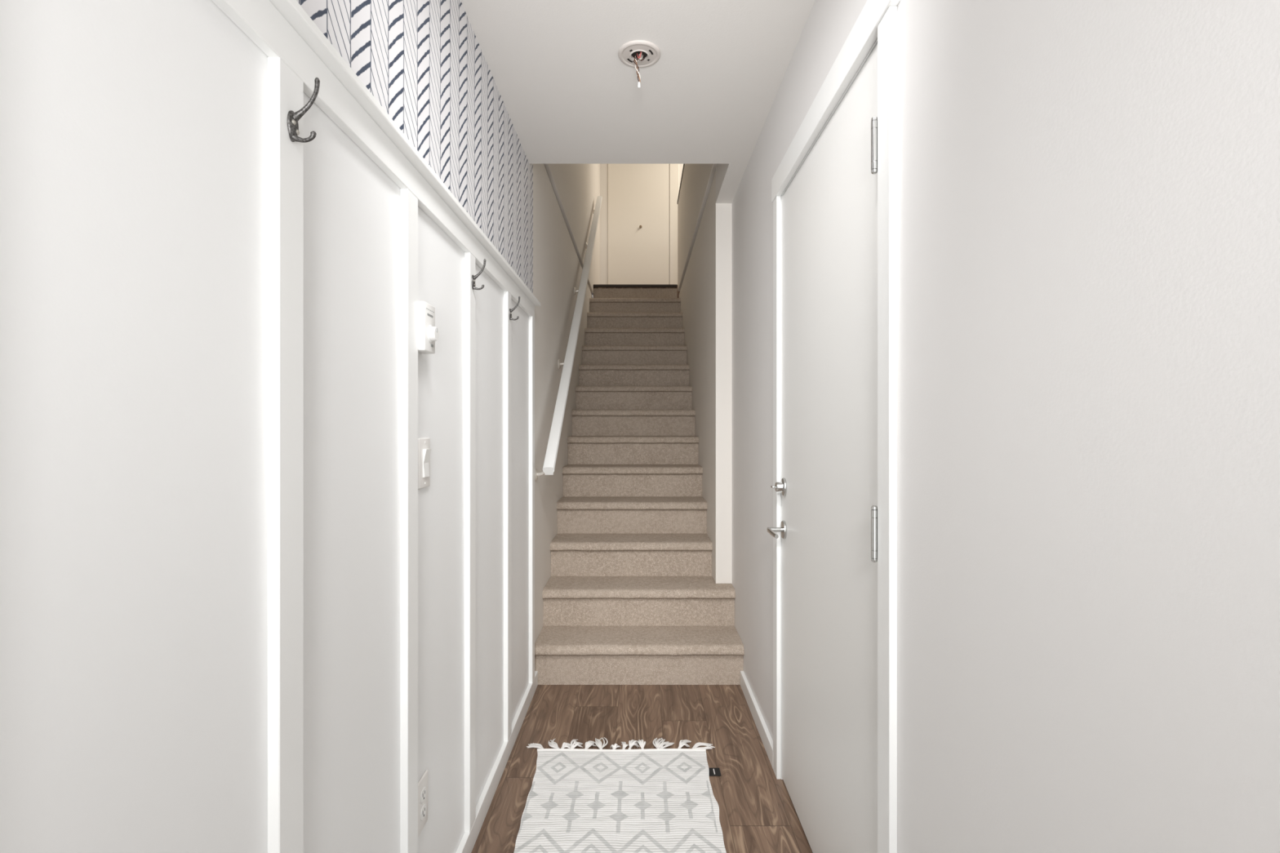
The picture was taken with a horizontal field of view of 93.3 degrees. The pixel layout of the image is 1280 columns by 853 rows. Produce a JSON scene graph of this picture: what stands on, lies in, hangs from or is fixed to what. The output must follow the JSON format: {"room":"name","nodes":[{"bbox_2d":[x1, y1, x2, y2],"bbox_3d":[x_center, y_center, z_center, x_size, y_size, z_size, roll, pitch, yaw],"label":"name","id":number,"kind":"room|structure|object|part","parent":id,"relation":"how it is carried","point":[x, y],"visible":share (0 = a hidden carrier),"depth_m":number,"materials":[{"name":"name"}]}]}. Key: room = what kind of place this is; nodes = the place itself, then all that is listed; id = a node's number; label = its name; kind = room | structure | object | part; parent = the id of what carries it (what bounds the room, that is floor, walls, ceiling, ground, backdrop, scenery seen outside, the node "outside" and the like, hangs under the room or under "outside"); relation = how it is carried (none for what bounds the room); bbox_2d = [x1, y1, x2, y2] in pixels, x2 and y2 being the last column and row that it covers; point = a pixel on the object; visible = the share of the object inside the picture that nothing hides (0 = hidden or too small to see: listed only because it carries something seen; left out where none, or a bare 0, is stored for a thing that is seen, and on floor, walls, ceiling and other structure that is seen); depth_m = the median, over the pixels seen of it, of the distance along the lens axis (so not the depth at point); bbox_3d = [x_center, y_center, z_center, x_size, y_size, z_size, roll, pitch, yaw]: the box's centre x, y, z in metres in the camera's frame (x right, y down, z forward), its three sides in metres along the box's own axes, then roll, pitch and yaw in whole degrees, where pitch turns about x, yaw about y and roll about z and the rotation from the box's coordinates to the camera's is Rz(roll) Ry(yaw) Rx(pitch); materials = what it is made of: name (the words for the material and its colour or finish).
{"room":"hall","nodes":[
{"label":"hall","id":0,"kind":"room"},
{"bbox_2d":[0,0,599,852],"bbox_3d":[-0.567,-1.325,2.875,0.146,5.150,9.150,0,0,0],"label":"wall","id":1,"kind":"structure","parent":0,"point":[134,133],"depth_m":0.75,"materials":[{"name":"white paint"}]},
{"bbox_2d":[267,57,303,852],"bbox_3d":[-0.502,0.337,0.858,0.017,1.687,0.060,0,0,0],"label":"trim","id":2,"kind":"structure","parent":1,"relation":"attached to","point":[285,87],"depth_m":0.84,"materials":[{"name":"white paint"}]},
{"bbox_2d":[286,77,319,142],"bbox_3d":[-0.475,-0.448,0.857,0.041,0.091,0.023,0,0,0],"label":"coat hook","id":3,"kind":"object","parent":1,"relation":"attached to","point":[293,117],"visible":1,"depth_m":0.85,"materials":[{"name":"grey metal"}]},
{"bbox_3d":[-0.491,-0.425,0.857,0.006,0.043,0.023,0,0,0],"label":"plate","id":4,"kind":"part","parent":3,"relation":"part of","materials":[{"name":"grey metal"}]},
{"bbox_2d":[211,0,534,318],"bbox_3d":[-0.502,-0.538,0.568,0.017,0.062,4.536,0,0,0],"label":"trim","id":5,"kind":"structure","parent":1,"relation":"attached to","point":[260,20],"depth_m":1.03,"materials":[{"name":"white paint"}]},
{"bbox_2d":[269,0,540,306],"bbox_3d":[-0.490,-0.577,0.581,0.041,0.016,4.562,0,0,0],"label":"trim","id":6,"kind":"structure","parent":1,"relation":"attached to","point":[291,11],"depth_m":1.10,"materials":[{"name":"white paint"}]},
{"bbox_2d":[400,188,417,852],"bbox_3d":[-0.502,0.337,1.316,0.017,1.687,0.060,0,0,0],"label":"trim","id":7,"kind":"structure","parent":1,"relation":"attached to","point":[408,201],"depth_m":1.29,"materials":[{"name":"white paint"}]},
{"bbox_2d":[417,769,427,837],"bbox_3d":[-0.507,0.878,1.407,0.008,0.120,0.070,0,0,0],"label":"wall outlet","id":8,"kind":"object","parent":1,"relation":"attached to","point":[423,783],"visible":0.84,"depth_m":1.40,"materials":[{"name":"white plastic"}]},
{"bbox_2d":[420,786,426,804],"bbox_3d":[-0.504,0.858,1.407,0.003,0.028,0.034,0,0,0],"label":"socket","id":9,"kind":"object","parent":8,"relation":"attached to","point":[423,789],"depth_m":1.40,"materials":[{"name":"white plastic"}]},
{"bbox_2d":[420,803,426,821],"bbox_3d":[-0.504,0.898,1.407,0.003,0.028,0.034,0,0,0],"label":"socket","id":10,"kind":"object","parent":8,"relation":"attached to","point":[423,806],"depth_m":1.40,"materials":[{"name":"white plastic"}]},
{"bbox_2d":[417,437,431,488],"bbox_3d":[-0.503,0.086,1.420,0.015,0.117,0.070,0,0,0],"label":"light switch","id":11,"kind":"object","parent":1,"relation":"attached to","point":[424,444],"visible":0.95,"depth_m":1.41,"materials":[{"name":"white plastic"}]},
{"bbox_2d":[417,301,439,354],"bbox_3d":[-0.488,-0.225,1.383,0.046,0.110,0.070,0,0,0],"label":"thermostat","id":12,"kind":"object","parent":1,"relation":"attached to","point":[428,333],"visible":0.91,"depth_m":1.36,"materials":[{"name":"white plastic"}]},
{"bbox_2d":[464,252,475,832],"bbox_3d":[-0.502,0.337,1.786,0.017,1.687,0.060,0,0,0],"label":"trim","id":13,"kind":"structure","parent":1,"relation":"attached to","point":[469,260],"depth_m":1.76,"materials":[{"name":"white paint"}]},
{"bbox_2d":[471,258,485,289],"bbox_3d":[-0.475,-0.448,1.783,0.041,0.091,0.023,0,0,0],"label":"coat hook","id":14,"kind":"object","parent":1,"relation":"attached to","point":[473,277],"visible":1,"depth_m":1.78,"materials":[{"name":"grey metal"}]},
{"bbox_3d":[-0.491,-0.425,1.783,0.006,0.043,0.023,0,0,0],"label":"plate","id":15,"kind":"part","parent":14,"relation":"part of","materials":[{"name":"grey metal"}]},
{"bbox_2d":[455,671,537,852],"bbox_3d":[-0.502,1.215,0.610,0.017,0.070,4.620,0,0,0],"label":"baseboard","id":16,"kind":"structure","parent":1,"relation":"attached to","point":[467,843],"depth_m":2.08,"materials":[{"name":"white paint"}]},
{"bbox_2d":[503,291,511,742],"bbox_3d":[-0.502,0.337,2.292,0.017,1.687,0.060,0,0,0],"label":"trim","id":17,"kind":"structure","parent":1,"relation":"attached to","point":[507,295],"depth_m":2.26,"materials":[{"name":"white paint"}]},
{"bbox_2d":[509,296,519,319],"bbox_3d":[-0.475,-0.448,2.293,0.041,0.091,0.023,0,0,0],"label":"coat hook","id":18,"kind":"object","parent":1,"relation":"attached to","point":[516,306],"visible":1,"depth_m":2.29,"materials":[{"name":"grey metal"}]},
{"bbox_3d":[-0.491,-0.425,2.293,0.006,0.043,0.023,0,0,0],"label":"plate","id":19,"kind":"part","parent":18,"relation":"part of","materials":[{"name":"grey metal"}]},
{"bbox_2d":[528,315,534,683],"bbox_3d":[-0.502,0.337,2.806,0.017,1.687,0.060,0,0,0],"label":"trim","id":20,"kind":"structure","parent":1,"relation":"attached to","point":[531,320],"depth_m":2.78,"materials":[{"name":"white paint"}]},
{"bbox_2d":[534,195,602,480],"bbox_3d":[-0.458,-1.101,4.672,0.107,2.733,3.656,0,0,0],"label":"handrail","id":21,"kind":"object","parent":1,"relation":"attached to","point":[549,463],"visible":1,"depth_m":3.65,"materials":[{"name":"white paint"}]},
{"bbox_3d":[-0.465,0.207,2.945,0.082,0.073,0.019,0,0,0],"label":"bracket arm","id":22,"kind":"part","parent":21,"relation":"part of","materials":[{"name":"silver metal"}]},
{"bbox_2d":[593,287,679,297],"bbox_3d":[0.951,-1.405,5.121,2.898,0.189,4.658,0,0,0],"label":"floor","id":23,"kind":"structure","parent":0,"point":[677,292],"depth_m":6.41,"materials":[{"name":"brown wood"}]},
{"bbox_2d":[460,0,815,203],"bbox_3d":[-0.005,-1.344,0.795,1.011,0.260,4.990,0,0,0],"label":"ceiling","id":24,"kind":"structure","parent":0,"point":[568,96],"depth_m":2.08,"materials":[{"name":"paint"}]},
{"bbox_2d":[617,40,660,88],"bbox_3d":[-0.002,-1.158,1.968,0.138,0.112,0.138,0,0,0],"label":"ceiling light base","id":25,"kind":"object","parent":24,"relation":"attached to","point":[637,54],"visible":1,"depth_m":1.96,"materials":[{"name":"grey plastic"}]},
{"bbox_2d":[600,164,683,284],"bbox_3d":[0.880,-2.600,7.500,3.040,2.599,0.100,0,0,0],"label":"wall","id":26,"kind":"structure","parent":0,"point":[603,167],"depth_m":7.45,"materials":[{"name":"paint"}]},
{"bbox_2d":[608,164,669,284],"bbox_3d":[-0.017,-2.521,7.426,0.751,2.020,0.046,0,0,0],"label":"door","id":27,"kind":"structure","parent":26,"relation":"in","point":[638,194],"depth_m":7.44,"materials":[{"name":"paint"}]},
{"bbox_2d":[669,164,678,284],"bbox_3d":[0.420,-2.561,7.442,0.109,2.120,0.016,0,0,0],"label":"trim","id":28,"kind":"structure","parent":26,"relation":"attached to","point":[673,168],"depth_m":7.43,"materials":[{"name":"paint"}]},
{"bbox_2d":[471,684,813,852],"bbox_3d":[0.015,1.280,0.632,1.290,0.060,4.664,0,0,0],"label":"floor","id":29,"kind":"structure","parent":0,"point":[757,814],"depth_m":2.40,"materials":[{"name":"brown wood"}]},
{"bbox_2d":[513,737,726,852],"bbox_3d":[-0.076,1.234,1.487,0.734,0.030,1.874,0,0,0],"label":"rug","id":30,"kind":"object","parent":29,"relation":"on","point":[660,799],"visible":1,"depth_m":2.00,"materials":[{"name":"white fabric"}]},
{"bbox_2d":[534,284,744,684],"bbox_3d":[-0.005,-0.126,4.680,1.010,2.750,3.576,0,0,0],"label":"staircase","id":31,"kind":"structure","parent":29,"relation":"on","point":[631,595],"depth_m":3.73,"materials":[{"name":"beige carpet"}]},
{"bbox_2d":[677,164,732,583],"bbox_3d":[0.507,-0.732,4.630,0.226,3.175,3.676,0,0,0],"label":"wall","id":32,"kind":"structure","parent":0,"point":[705,294],"depth_m":3.51,"materials":[{"name":"paint"}]},
{"bbox_2d":[677,164,684,203],"bbox_3d":[0.507,-2.333,4.553,0.238,0.026,3.521,0,0,0],"label":"trim","id":33,"kind":"structure","parent":32,"relation":"on","point":[683,164],"depth_m":5.75,"materials":[{"name":"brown wood"}]},
{"bbox_2d":[732,0,1279,852],"bbox_3d":[0.560,-0.050,0.795,0.120,2.600,4.990,0,0,0],"label":"wall","id":34,"kind":"structure","parent":0,"point":[1088,191],"depth_m":0.71,"materials":[{"name":"beige paint"}]},
{"bbox_2d":[740,671,773,768],"bbox_3d":[0.492,1.215,2.560,0.016,0.070,0.720,0,0,0],"label":"baseboard","id":35,"kind":"structure","parent":34,"relation":"attached to","point":[767,741],"depth_m":2.50,"materials":[{"name":"white paint"}]},
{"bbox_2d":[773,195,781,779],"bbox_3d":[0.492,0.216,2.169,0.016,2.067,0.058,0,0,0],"label":"trim","id":36,"kind":"structure","parent":34,"relation":"attached to","point":[777,202],"depth_m":2.14,"materials":[{"name":"white paint"}]},
{"bbox_2d":[766,44,877,852],"bbox_3d":[0.488,0.214,1.684,0.105,2.048,0.904,0,0,0],"label":"door","id":37,"kind":"structure","parent":34,"relation":"in","point":[828,486],"depth_m":1.55,"materials":[{"name":"paint"}]},
{"bbox_3d":[0.445,0.357,2.036,0.018,0.018,0.129,0,0,0],"label":"lever","id":38,"kind":"part","parent":37,"relation":"part of","materials":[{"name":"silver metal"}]},
{"bbox_3d":[0.496,0.357,2.090,0.010,0.064,0.064,0,0,0],"label":"handle","id":39,"kind":"part","parent":37,"relation":"part of","materials":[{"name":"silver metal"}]},
{"bbox_2d":[771,0,900,202],"bbox_3d":[0.490,-0.860,1.682,0.020,0.085,1.048,0,0,0],"label":"trim","id":40,"kind":"structure","parent":34,"relation":"attached to","point":[863,35],"depth_m":1.50,"materials":[{"name":"white paint"}]},
{"bbox_2d":[877,5,897,852],"bbox_3d":[0.492,0.216,1.203,0.016,2.067,0.060,0,0,0],"label":"trim","id":41,"kind":"structure","parent":34,"relation":"attached to","point":[887,26],"depth_m":1.18,"materials":[{"name":"white paint"}]}
]}

